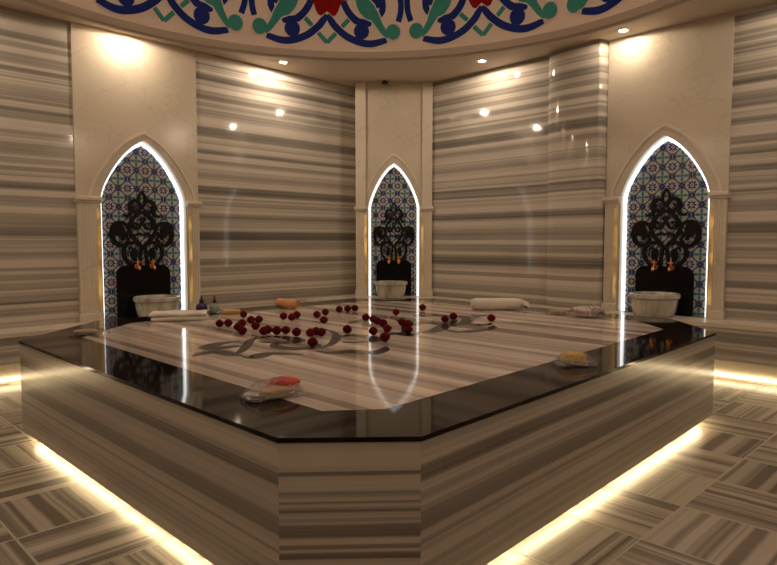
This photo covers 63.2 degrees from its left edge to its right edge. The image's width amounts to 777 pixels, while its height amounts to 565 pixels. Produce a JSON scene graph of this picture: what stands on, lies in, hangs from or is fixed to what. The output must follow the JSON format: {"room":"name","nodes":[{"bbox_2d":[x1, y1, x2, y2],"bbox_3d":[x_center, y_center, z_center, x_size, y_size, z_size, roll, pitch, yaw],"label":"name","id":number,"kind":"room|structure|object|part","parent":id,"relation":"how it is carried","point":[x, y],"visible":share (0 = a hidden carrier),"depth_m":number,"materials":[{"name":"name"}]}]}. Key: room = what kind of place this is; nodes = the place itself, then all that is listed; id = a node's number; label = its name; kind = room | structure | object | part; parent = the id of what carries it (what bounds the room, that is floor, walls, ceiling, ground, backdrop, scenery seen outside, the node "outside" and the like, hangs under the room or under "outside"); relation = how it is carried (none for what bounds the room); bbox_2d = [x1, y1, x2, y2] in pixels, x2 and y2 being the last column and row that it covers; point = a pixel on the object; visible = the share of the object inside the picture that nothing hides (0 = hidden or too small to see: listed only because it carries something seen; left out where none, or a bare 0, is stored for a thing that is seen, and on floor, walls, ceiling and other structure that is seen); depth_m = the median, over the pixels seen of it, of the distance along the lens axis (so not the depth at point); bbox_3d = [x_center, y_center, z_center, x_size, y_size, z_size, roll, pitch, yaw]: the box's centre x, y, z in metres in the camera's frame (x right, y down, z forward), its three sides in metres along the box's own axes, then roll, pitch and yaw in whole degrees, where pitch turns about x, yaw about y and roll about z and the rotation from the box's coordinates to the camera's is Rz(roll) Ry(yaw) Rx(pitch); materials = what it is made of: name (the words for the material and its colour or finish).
{"room":"spa","nodes":[
{"label":"spa","id":0,"kind":"room"},
{"bbox_2d":[0,6,355,328],"bbox_3d":[-2.602,-0.763,6.045,7.440,3.310,0.280,-4,5,-45],"label":"wall","id":1,"kind":"structure","parent":0,"point":[276,150],"depth_m":6.68,"materials":[{"name":"stone"}]},
{"bbox_2d":[70,22,201,322],"bbox_3d":[-2.399,-0.993,6.076,1.223,2.655,0.182,-4,5,-45],"label":"wall niche","id":2,"kind":"object","parent":1,"relation":"attached to","point":[134,98],"visible":0.99,"depth_m":6.04,"materials":[{"name":"beige stone"}]},
{"bbox_2d":[134,259,140,269],"bbox_3d":[-2.410,-0.172,6.088,0.052,0.105,0.085,-4,5,-45],"label":"tap","id":3,"kind":"object","parent":2,"relation":"on","point":[137,262],"depth_m":6.10,"materials":[{"name":"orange metal"}]},
{"bbox_3d":[-2.401,-0.515,6.163,0.836,1.690,0.001,-4,5,-45],"label":"tile panel","id":4,"kind":"part","parent":2,"relation":"part of","materials":[{"name":"tile"}]},
{"bbox_3d":[-2.340,-1.120,6.063,1.062,0.660,0.009,-4,5,-45],"label":"arch moulding","id":5,"kind":"part","parent":2,"relation":"part of","materials":[{"name":"beige stone"}]},
{"bbox_3d":[-2.393,0.079,6.193,0.530,0.500,0.022,-4,5,-45],"label":"splash plate","id":6,"kind":"part","parent":2,"relation":"part of","materials":[{"name":"black stone"}]},
{"bbox_2d":[149,259,155,269],"bbox_3d":[-2.304,-0.179,6.194,0.052,0.105,0.085,-4,5,-45],"label":"tap","id":7,"kind":"object","parent":2,"relation":"on","point":[152,262],"depth_m":6.21,"materials":[{"name":"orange metal"}]},
{"bbox_2d":[59,0,655,51],"bbox_3d":[-0.240,-2.968,3.480,5.360,1.750,5.360,-4,5,-45],"label":"ceiling","id":8,"kind":"structure","parent":0,"point":[317,25],"depth_m":5.97,"materials":[{"name":"paint"}]},
{"bbox_2d":[0,378,776,564],"bbox_3d":[-0.216,0.988,3.815,7.510,0.100,7.100,-4,5,-45],"label":"floor","id":9,"kind":"structure","parent":0,"point":[708,496],"depth_m":2.78,"materials":[{"name":"tile"}]},
{"bbox_2d":[0,322,88,384],"bbox_3d":[-2.865,0.607,5.420,5.658,0.454,0.350,-4,5,-45],"label":"bench","id":10,"kind":"object","parent":9,"relation":"on","point":[10,372],"visible":0.06,"depth_m":5.17,"materials":[{"name":"stone"}]},
{"bbox_2d":[133,294,180,316],"bbox_3d":[-2.210,0.234,6.041,0.430,0.208,0.430,1,4,22],"label":"basin","id":11,"kind":"object","parent":10,"relation":"on","point":[145,304],"visible":0.66,"depth_m":5.89,"materials":[{"name":"white stone"}]},
{"bbox_3d":[-2.210,0.259,6.043,0.394,0.158,0.394,1,4,22],"label":"bowl","id":12,"kind":"part","parent":11,"relation":"part of","materials":[{"name":"stone"}]},
{"bbox_2d":[19,298,715,564],"bbox_3d":[-0.047,0.604,4.315,3.832,0.600,3.618,-4,5,-45],"label":"platform","id":13,"kind":"object","parent":9,"relation":"on","point":[452,442],"visible":0.94,"depth_m":2.55,"materials":[{"name":"stone"}]},
{"bbox_2d":[73,329,99,334],"bbox_3d":[-1.874,0.304,3.966,0.235,0.042,0.124,-1,4,-20],"label":"packet","id":14,"kind":"object","parent":13,"relation":"on","point":[80,331],"visible":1,"depth_m":3.93,"materials":[{"name":"white"}]},
{"bbox_2d":[149,310,207,321],"bbox_3d":[-1.571,0.245,4.747,0.405,0.062,0.246,-1,4,-13],"label":"folded towel","id":15,"kind":"object","parent":13,"relation":"on","point":[172,315],"visible":1,"depth_m":4.65,"materials":[{"name":"white fabric"}]},
{"bbox_2d":[196,295,206,309],"bbox_3d":[-1.524,0.177,5.152,0.090,0.147,0.090,-4,5,-45],"label":"soap bottle","id":16,"kind":"object","parent":13,"relation":"on","point":[200,306],"visible":0.8,"depth_m":5.13,"materials":[{"name":"purple glass"}]},
{"bbox_2d":[210,296,219,312],"bbox_3d":[-1.427,0.178,5.185,0.078,0.139,0.078,-4,5,-45],"label":"soap bottle","id":17,"kind":"object","parent":13,"relation":"on","point":[214,307],"visible":0.95,"depth_m":5.16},
{"bbox_2d":[215,319,223,326],"bbox_3d":[-1.148,0.277,4.298,0.057,0.053,0.055,-1,4,-17],"label":"rose","id":18,"kind":"object","parent":13,"relation":"on","point":[219,323],"visible":1,"depth_m":4.28,"materials":[{"name":"red plant"}]},
{"bbox_2d":[216,309,240,314],"bbox_3d":[-1.297,0.236,5.100,0.189,0.034,0.112,0,4,-6],"label":"sponge","id":19,"kind":"object","parent":13,"relation":"on","point":[224,311],"visible":1,"depth_m":5.05,"materials":[{"name":"yellow"}]},
{"bbox_2d":[224,319,232,326],"bbox_3d":[-1.095,0.275,4.315,0.058,0.055,0.059,2,4,34],"label":"rose","id":20,"kind":"object","parent":13,"relation":"on","point":[227,322],"visible":1,"depth_m":4.30,"materials":[{"name":"red plant"}]},
{"bbox_2d":[233,323,241,330],"bbox_3d":[-0.982,0.287,4.124,0.058,0.054,0.056,-3,5,-43],"label":"rose","id":21,"kind":"object","parent":13,"relation":"on","point":[236,326],"visible":0.78,"depth_m":4.10,"materials":[{"name":"red plant"}]},
{"bbox_2d":[238,319,245,325],"bbox_3d":[-0.999,0.275,4.307,0.058,0.055,0.057,-2,4,-26],"label":"rose","id":22,"kind":"object","parent":13,"relation":"on","point":[242,321],"visible":0.62,"depth_m":4.29,"materials":[{"name":"red plant"}]},
{"bbox_2d":[238,326,246,334],"bbox_3d":[-0.913,0.299,3.947,0.058,0.054,0.056,1,4,17],"label":"rose","id":23,"kind":"object","parent":13,"relation":"on","point":[242,330],"visible":1,"depth_m":3.93,"materials":[{"name":"red plant"}]},
{"bbox_2d":[240,311,246,317],"bbox_3d":[-1.111,0.242,4.839,0.056,0.053,0.056,1,4,12],"label":"rose","id":24,"kind":"object","parent":13,"relation":"on","point":[243,314],"visible":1,"depth_m":4.82,"materials":[{"name":"red plant"}]},
{"bbox_2d":[247,316,254,323],"bbox_3d":[-0.976,0.263,4.482,0.059,0.057,0.060,1,4,17],"label":"rose","id":25,"kind":"object","parent":13,"relation":"on","point":[250,319],"visible":0.98,"depth_m":4.46,"materials":[{"name":"red plant"}]},
{"bbox_2d":[251,322,259,329],"bbox_3d":[-0.877,0.285,4.165,0.056,0.054,0.057,2,4,34],"label":"rose","id":26,"kind":"object","parent":13,"relation":"on","point":[254,325],"visible":1,"depth_m":4.15,"materials":[{"name":"red plant"}]},
{"bbox_2d":[255,315,262,322],"bbox_3d":[-0.927,0.262,4.519,0.057,0.054,0.058,-2,4,-31],"label":"rose","id":27,"kind":"object","parent":13,"relation":"on","point":[258,319],"visible":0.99,"depth_m":4.50,"materials":[{"name":"red plant"}]},
{"bbox_2d":[259,326,268,334],"bbox_3d":[-0.774,0.299,3.928,0.059,0.055,0.058,-3,5,-40],"label":"rose","id":28,"kind":"object","parent":13,"relation":"on","point":[263,330],"visible":1,"depth_m":3.91,"materials":[{"name":"red plant"}]},
{"bbox_2d":[265,325,271,333],"bbox_3d":[-0.762,0.295,3.985,0.060,0.056,0.060,2,4,33],"label":"rose","id":29,"kind":"object","parent":13,"relation":"on","point":[269,328],"visible":0.64,"depth_m":3.97,"materials":[{"name":"red plant"}]},
{"bbox_2d":[243,376,299,399],"bbox_3d":[-0.433,0.391,2.375,0.235,0.071,0.128,-3,5,-35],"label":"packet","id":30,"kind":"object","parent":13,"relation":"on","point":[281,386],"visible":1,"depth_m":2.34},
{"bbox_2d":[272,326,281,334],"bbox_3d":[-0.698,0.297,3.944,0.061,0.057,0.061,-1,4,-14],"label":"rose","id":31,"kind":"object","parent":13,"relation":"on","point":[276,330],"visible":1,"depth_m":3.92,"materials":[{"name":"red plant"}]},
{"bbox_2d":[279,312,286,319],"bbox_3d":[-0.782,0.249,4.712,0.059,0.056,0.058,1,4,14],"label":"rose","id":32,"kind":"object","parent":13,"relation":"on","point":[283,315],"visible":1,"depth_m":4.69,"materials":[{"name":"red plant"}]},
{"bbox_2d":[281,326,289,333],"bbox_3d":[-0.645,0.298,3.968,0.057,0.053,0.056,-2,4,-27],"label":"rose","id":33,"kind":"object","parent":13,"relation":"on","point":[285,330],"visible":1,"depth_m":3.95,"materials":[{"name":"red plant"}]},
{"bbox_2d":[275,298,299,308],"bbox_3d":[-0.878,0.183,5.508,0.225,0.087,0.088,2,4,31],"label":"rolled towel","id":34,"kind":"object","parent":13,"relation":"on","point":[280,302],"visible":1,"depth_m":5.47,"materials":[{"name":"orange fabric"}]},
{"bbox_2d":[288,313,295,320],"bbox_3d":[-0.711,0.253,4.648,0.059,0.056,0.060,-1,4,-19],"label":"rose","id":35,"kind":"object","parent":13,"relation":"on","point":[291,317],"visible":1,"depth_m":4.63,"materials":[{"name":"red plant"}]},
{"bbox_2d":[292,327,300,335],"bbox_3d":[-0.565,0.302,3.882,0.059,0.055,0.059,-2,4,-26],"label":"rose","id":36,"kind":"object","parent":13,"relation":"on","point":[296,331],"visible":1,"depth_m":3.86,"materials":[{"name":"red plant"}]},
{"bbox_2d":[293,311,300,317],"bbox_3d":[-0.694,0.243,4.782,0.061,0.057,0.062,0,5,13],"label":"rose","id":37,"kind":"object","parent":13,"relation":"on","point":[298,314],"visible":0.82,"depth_m":4.76,"materials":[{"name":"red plant"}]},
{"bbox_2d":[306,328,314,336],"bbox_3d":[-0.475,0.304,3.853,0.057,0.055,0.058,-1,4,-9],"label":"rose","id":38,"kind":"object","parent":13,"relation":"on","point":[310,332],"visible":1,"depth_m":3.83,"materials":[{"name":"red plant"}]},
{"bbox_2d":[307,337,317,346],"bbox_3d":[-0.420,0.328,3.487,0.058,0.055,0.057,-3,5,-36],"label":"rose","id":39,"kind":"object","parent":13,"relation":"on","point":[312,342],"visible":1,"depth_m":3.47,"materials":[{"name":"red plant"}]},
{"bbox_2d":[313,311,320,317],"bbox_3d":[-0.543,0.242,4.809,0.060,0.056,0.059,-1,4,-21],"label":"rose","id":40,"kind":"object","parent":13,"relation":"on","point":[316,314],"visible":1,"depth_m":4.79,"materials":[{"name":"red plant"}]},
{"bbox_2d":[317,327,325,335],"bbox_3d":[-0.413,0.303,3.877,0.058,0.055,0.059,3,5,43],"label":"rose","id":41,"kind":"object","parent":13,"relation":"on","point":[321,331],"visible":1,"depth_m":3.86,"materials":[{"name":"red plant"}]},
{"bbox_2d":[320,316,327,323],"bbox_3d":[-0.459,0.264,4.482,0.059,0.055,0.058,-1,4,-13],"label":"rose","id":42,"kind":"object","parent":13,"relation":"on","point":[323,319],"visible":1,"depth_m":4.46,"materials":[{"name":"red plant"}]},
{"bbox_2d":[322,309,328,314],"bbox_3d":[-0.498,0.232,4.984,0.058,0.054,0.058,-2,4,-30],"label":"rose","id":43,"kind":"object","parent":13,"relation":"on","point":[324,311],"visible":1,"depth_m":4.97,"materials":[{"name":"red plant"}]},
{"bbox_2d":[336,306,342,311],"bbox_3d":[-0.406,0.218,5.189,0.060,0.056,0.059,1,4,16],"label":"rose","id":44,"kind":"object","parent":13,"relation":"on","point":[338,308],"visible":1,"depth_m":5.17,"materials":[{"name":"red plant"}]},
{"bbox_2d":[343,325,351,333],"bbox_3d":[-0.261,0.294,3.995,0.060,0.056,0.060,-2,4,-27],"label":"rose","id":45,"kind":"object","parent":13,"relation":"on","point":[347,329],"visible":1,"depth_m":3.97,"materials":[{"name":"red plant"}]},
{"bbox_2d":[344,305,350,311],"bbox_3d":[-0.340,0.215,5.235,0.061,0.057,0.061,-1,4,-19],"label":"rose","id":46,"kind":"object","parent":13,"relation":"on","point":[347,308],"visible":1,"depth_m":5.22,"materials":[{"name":"red plant"}]},
{"bbox_2d":[351,305,357,310],"bbox_3d":[-0.280,0.212,5.271,0.061,0.057,0.060,1,4,19],"label":"rose","id":47,"kind":"object","parent":13,"relation":"on","point":[354,307],"visible":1,"depth_m":5.25,"materials":[{"name":"red plant"}]},
{"bbox_2d":[362,314,369,320],"bbox_3d":[-0.166,0.254,4.634,0.060,0.056,0.058,0,4,0],"label":"rose","id":48,"kind":"object","parent":13,"relation":"on","point":[365,317],"visible":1,"depth_m":4.61,"materials":[{"name":"red plant"}]},
{"bbox_2d":[369,315,376,322],"bbox_3d":[-0.110,0.261,4.544,0.057,0.054,0.056,-3,5,-37],"label":"rose","id":49,"kind":"object","parent":13,"relation":"on","point":[372,317],"visible":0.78,"depth_m":4.53,"materials":[{"name":"red plant"}]},
{"bbox_2d":[369,327,377,334],"bbox_3d":[-0.095,0.300,3.926,0.056,0.054,0.057,1,4,9],"label":"rose","id":50,"kind":"object","parent":13,"relation":"on","point":[373,330],"visible":1,"depth_m":3.91,"materials":[{"name":"red plant"}]},
{"bbox_2d":[374,317,380,324],"bbox_3d":[-0.076,0.268,4.423,0.057,0.054,0.056,2,4,33],"label":"rose","id":51,"kind":"object","parent":13,"relation":"on","point":[376,320],"visible":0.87,"depth_m":4.40,"materials":[{"name":"red plant"}]},
{"bbox_2d":[379,319,386,326],"bbox_3d":[-0.038,0.274,4.306,0.061,0.057,0.061,-1,4,-14],"label":"rose","id":52,"kind":"object","parent":13,"relation":"on","point":[382,322],"visible":0.88,"depth_m":4.29,"materials":[{"name":"red plant"}]},
{"bbox_2d":[380,332,389,341],"bbox_3d":[-0.019,0.315,3.665,0.061,0.058,0.060,-4,5,-45],"label":"rose","id":53,"kind":"object","parent":13,"relation":"on","point":[384,336],"visible":1,"depth_m":3.65,"materials":[{"name":"red plant"}]},
{"bbox_2d":[383,324,391,331],"bbox_3d":[-0.008,0.293,4.043,0.058,0.053,0.057,-1,4,-15],"label":"rose","id":54,"kind":"object","parent":13,"relation":"on","point":[387,328],"visible":0.98,"depth_m":4.03,"materials":[{"name":"red plant"}]},
{"bbox_2d":[393,308,399,314],"bbox_3d":[0.061,0.232,5.000,0.057,0.052,0.057,-1,6,-18],"label":"rose","id":55,"kind":"object","parent":13,"relation":"on","point":[396,311],"visible":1,"depth_m":4.98,"materials":[{"name":"red plant"}]},
{"bbox_2d":[398,318,405,325],"bbox_3d":[0.093,0.272,4.363,0.057,0.054,0.058,-3,5,-36],"label":"rose","id":56,"kind":"object","parent":13,"relation":"on","point":[401,321],"visible":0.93,"depth_m":4.34,"materials":[{"name":"red plant"}]},
{"bbox_2d":[404,325,412,333],"bbox_3d":[0.125,0.296,3.994,0.057,0.053,0.057,0,4,14],"label":"rose","id":57,"kind":"object","parent":13,"relation":"on","point":[408,329],"visible":1,"depth_m":3.97,"materials":[{"name":"red plant"}]},
{"bbox_2d":[404,320,412,326],"bbox_3d":[0.133,0.277,4.252,0.061,0.058,0.062,2,4,29],"label":"rose","id":58,"kind":"object","parent":13,"relation":"on","point":[407,322],"visible":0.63,"depth_m":4.23,"materials":[{"name":"red plant"}]},
{"bbox_2d":[419,304,425,310],"bbox_3d":[0.287,0.209,5.322,0.059,0.057,0.060,2,4,29],"label":"rose","id":59,"kind":"object","parent":13,"relation":"on","point":[422,307],"visible":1,"depth_m":5.30,"materials":[{"name":"red plant"}]},
{"bbox_2d":[441,315,448,321],"bbox_3d":[0.407,0.260,4.544,0.058,0.054,0.057,-1,4,-20],"label":"rose","id":60,"kind":"object","parent":13,"relation":"on","point":[444,318],"visible":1,"depth_m":4.53,"materials":[{"name":"red plant"}]},
{"bbox_2d":[449,312,456,319],"bbox_3d":[0.482,0.249,4.701,0.061,0.057,0.060,-1,4,-14],"label":"rose","id":61,"kind":"object","parent":13,"relation":"on","point":[453,316],"visible":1,"depth_m":4.68,"materials":[{"name":"red plant"}]},
{"bbox_2d":[487,314,495,321],"bbox_3d":[0.746,0.256,4.582,0.062,0.057,0.061,-1,4,-8],"label":"rose","id":62,"kind":"object","parent":13,"relation":"on","point":[491,317],"visible":1,"depth_m":4.56,"materials":[{"name":"red plant"}]},
{"bbox_2d":[470,298,529,309],"bbox_3d":[0.948,0.182,5.380,0.498,0.104,0.109,0,4,0],"label":"rolled towel","id":63,"kind":"object","parent":13,"relation":"on","point":[476,303],"visible":1,"depth_m":5.34,"materials":[{"name":"white fabric"}]},
{"bbox_2d":[549,309,567,313],"bbox_3d":[1.358,0.232,5.060,0.200,0.046,0.135,0,4,6],"label":"packet","id":64,"kind":"object","parent":13,"relation":"on","point":[552,311],"visible":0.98,"depth_m":5.03,"materials":[{"name":"white"}]},
{"bbox_2d":[560,351,588,364],"bbox_3d":[0.884,0.355,2.999,0.190,0.064,0.135,-1,4,-9],"label":"packet","id":65,"kind":"object","parent":13,"relation":"on","point":[570,357],"visible":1,"depth_m":2.97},
{"bbox_2d":[569,305,604,317],"bbox_3d":[1.526,0.218,4.864,0.284,0.101,0.166,0,4,3],"label":"packet","id":66,"kind":"object","parent":13,"relation":"on","point":[590,311],"visible":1,"depth_m":4.82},
{"bbox_2d":[306,295,776,385],"bbox_3d":[1.785,0.562,5.687,1.296,0.509,6.546,-4,5,-45],"label":"bench","id":67,"kind":"object","parent":9,"relation":"on","point":[745,351],"visible":0.17,"depth_m":5.21,"materials":[{"name":"stone"}]},
{"bbox_2d":[374,280,406,297],"bbox_3d":[0.028,0.082,7.661,0.402,0.194,0.402,-1,4,-18],"label":"basin","id":68,"kind":"object","parent":67,"relation":"on","point":[385,288],"visible":1,"depth_m":7.51,"materials":[{"name":"white stone"}]},
{"bbox_3d":[0.028,0.105,7.662,0.367,0.147,0.367,-1,4,-18],"label":"bowl","id":69,"kind":"part","parent":68,"relation":"part of","materials":[{"name":"stone"}]},
{"bbox_2d":[629,291,680,317],"bbox_3d":[2.402,0.199,5.715,0.435,0.210,0.435,1,4,20],"label":"basin","id":70,"kind":"object","parent":67,"relation":"on","point":[657,304],"visible":0.98,"depth_m":5.56,"materials":[{"name":"white stone"}]},
{"bbox_3d":[2.402,0.224,5.716,0.397,0.160,0.397,1,4,20],"label":"bowl","id":71,"kind":"part","parent":70,"relation":"part of","materials":[{"name":"stone"}]},
{"bbox_2d":[0,0,776,87],"bbox_3d":[-0.216,-2.212,3.560,7.440,0.100,7.030,-4,5,-45],"label":"ceiling","id":72,"kind":"structure","parent":0,"point":[346,73],"depth_m":6.66,"materials":[{"name":"paint"}]},
{"bbox_2d":[22,0,689,60],"bbox_3d":[-0.240,-2.100,3.536,5.500,0.160,5.500,-4,5,-45],"label":"trim","id":73,"kind":"structure","parent":72,"relation":"attached to","point":[657,6],"depth_m":5.72,"materials":[{"name":"paint"}]},
{"bbox_2d":[617,28,629,32],"bbox_3d":[2.143,-2.300,5.769,0.108,0.005,0.108,-4,5,-45],"label":"recessed light","id":74,"kind":"object","parent":72,"relation":"in","point":[622,30],"visible":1,"depth_m":5.77,"materials":[{"name":"white glass"}]},
{"bbox_2d":[432,2,776,323],"bbox_3d":[2.373,-0.763,6.049,0.398,3.310,6.750,-4,5,-45],"label":"wall","id":75,"kind":"structure","parent":0,"point":[519,150],"depth_m":6.45,"materials":[{"name":"stone"}]},
{"bbox_2d":[354,82,433,296],"bbox_3d":[0.066,-1.141,7.947,0.972,2.600,0.532,0,4,0],"label":"wall niche","id":76,"kind":"object","parent":75,"relation":"attached to","point":[394,208],"visible":1,"depth_m":7.72,"materials":[{"name":"beige stone"}]},
{"bbox_3d":[0.066,-0.650,7.845,0.630,1.635,0.001,0,4,0],"label":"tile panel","id":77,"kind":"part","parent":76,"relation":"part of","materials":[{"name":"tile"}]},
{"bbox_3d":[0.066,-0.056,7.871,0.428,0.445,0.022,0,4,0],"label":"splash plate","id":78,"kind":"part","parent":76,"relation":"part of","materials":[{"name":"black stone"}]},
{"bbox_3d":[0.066,-1.246,7.720,0.800,0.660,0.009,0,4,0],"label":"arch moulding","id":79,"kind":"part","parent":76,"relation":"part of","materials":[{"name":"beige stone"}]},
{"bbox_2d":[601,11,734,319],"bbox_3d":[2.538,-1.003,5.795,1.136,2.600,0.182,4,5,45],"label":"wall niche","id":80,"kind":"object","parent":75,"relation":"attached to","point":[668,193],"visible":1,"depth_m":5.76,"materials":[{"name":"beige stone"}]},
{"bbox_2d":[651,260,657,270],"bbox_3d":[2.471,-0.159,5.886,0.085,0.105,0.052,-4,5,-45],"label":"tap","id":81,"kind":"object","parent":80,"relation":"on","point":[654,263],"depth_m":5.90,"materials":[{"name":"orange metal"}]},
{"bbox_3d":[2.560,0.071,5.883,0.530,0.445,0.022,4,5,45],"label":"splash plate","id":82,"kind":"part","parent":80,"relation":"part of","materials":[{"name":"black stone"}]},
{"bbox_3d":[2.568,-0.523,5.853,0.800,1.635,0.001,4,5,45],"label":"tile panel","id":83,"kind":"part","parent":80,"relation":"part of","materials":[{"name":"tile"}]},
{"bbox_3d":[2.507,-1.120,5.754,1.016,0.660,0.009,4,5,45],"label":"arch moulding","id":84,"kind":"part","parent":80,"relation":"part of","materials":[{"name":"beige stone"}]},
{"bbox_2d":[667,260,674,271],"bbox_3d":[2.577,-0.152,5.780,0.085,0.105,0.052,-4,5,-45],"label":"tap","id":85,"kind":"object","parent":80,"relation":"on","point":[670,263],"depth_m":5.79,"materials":[{"name":"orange metal"}]}
]}

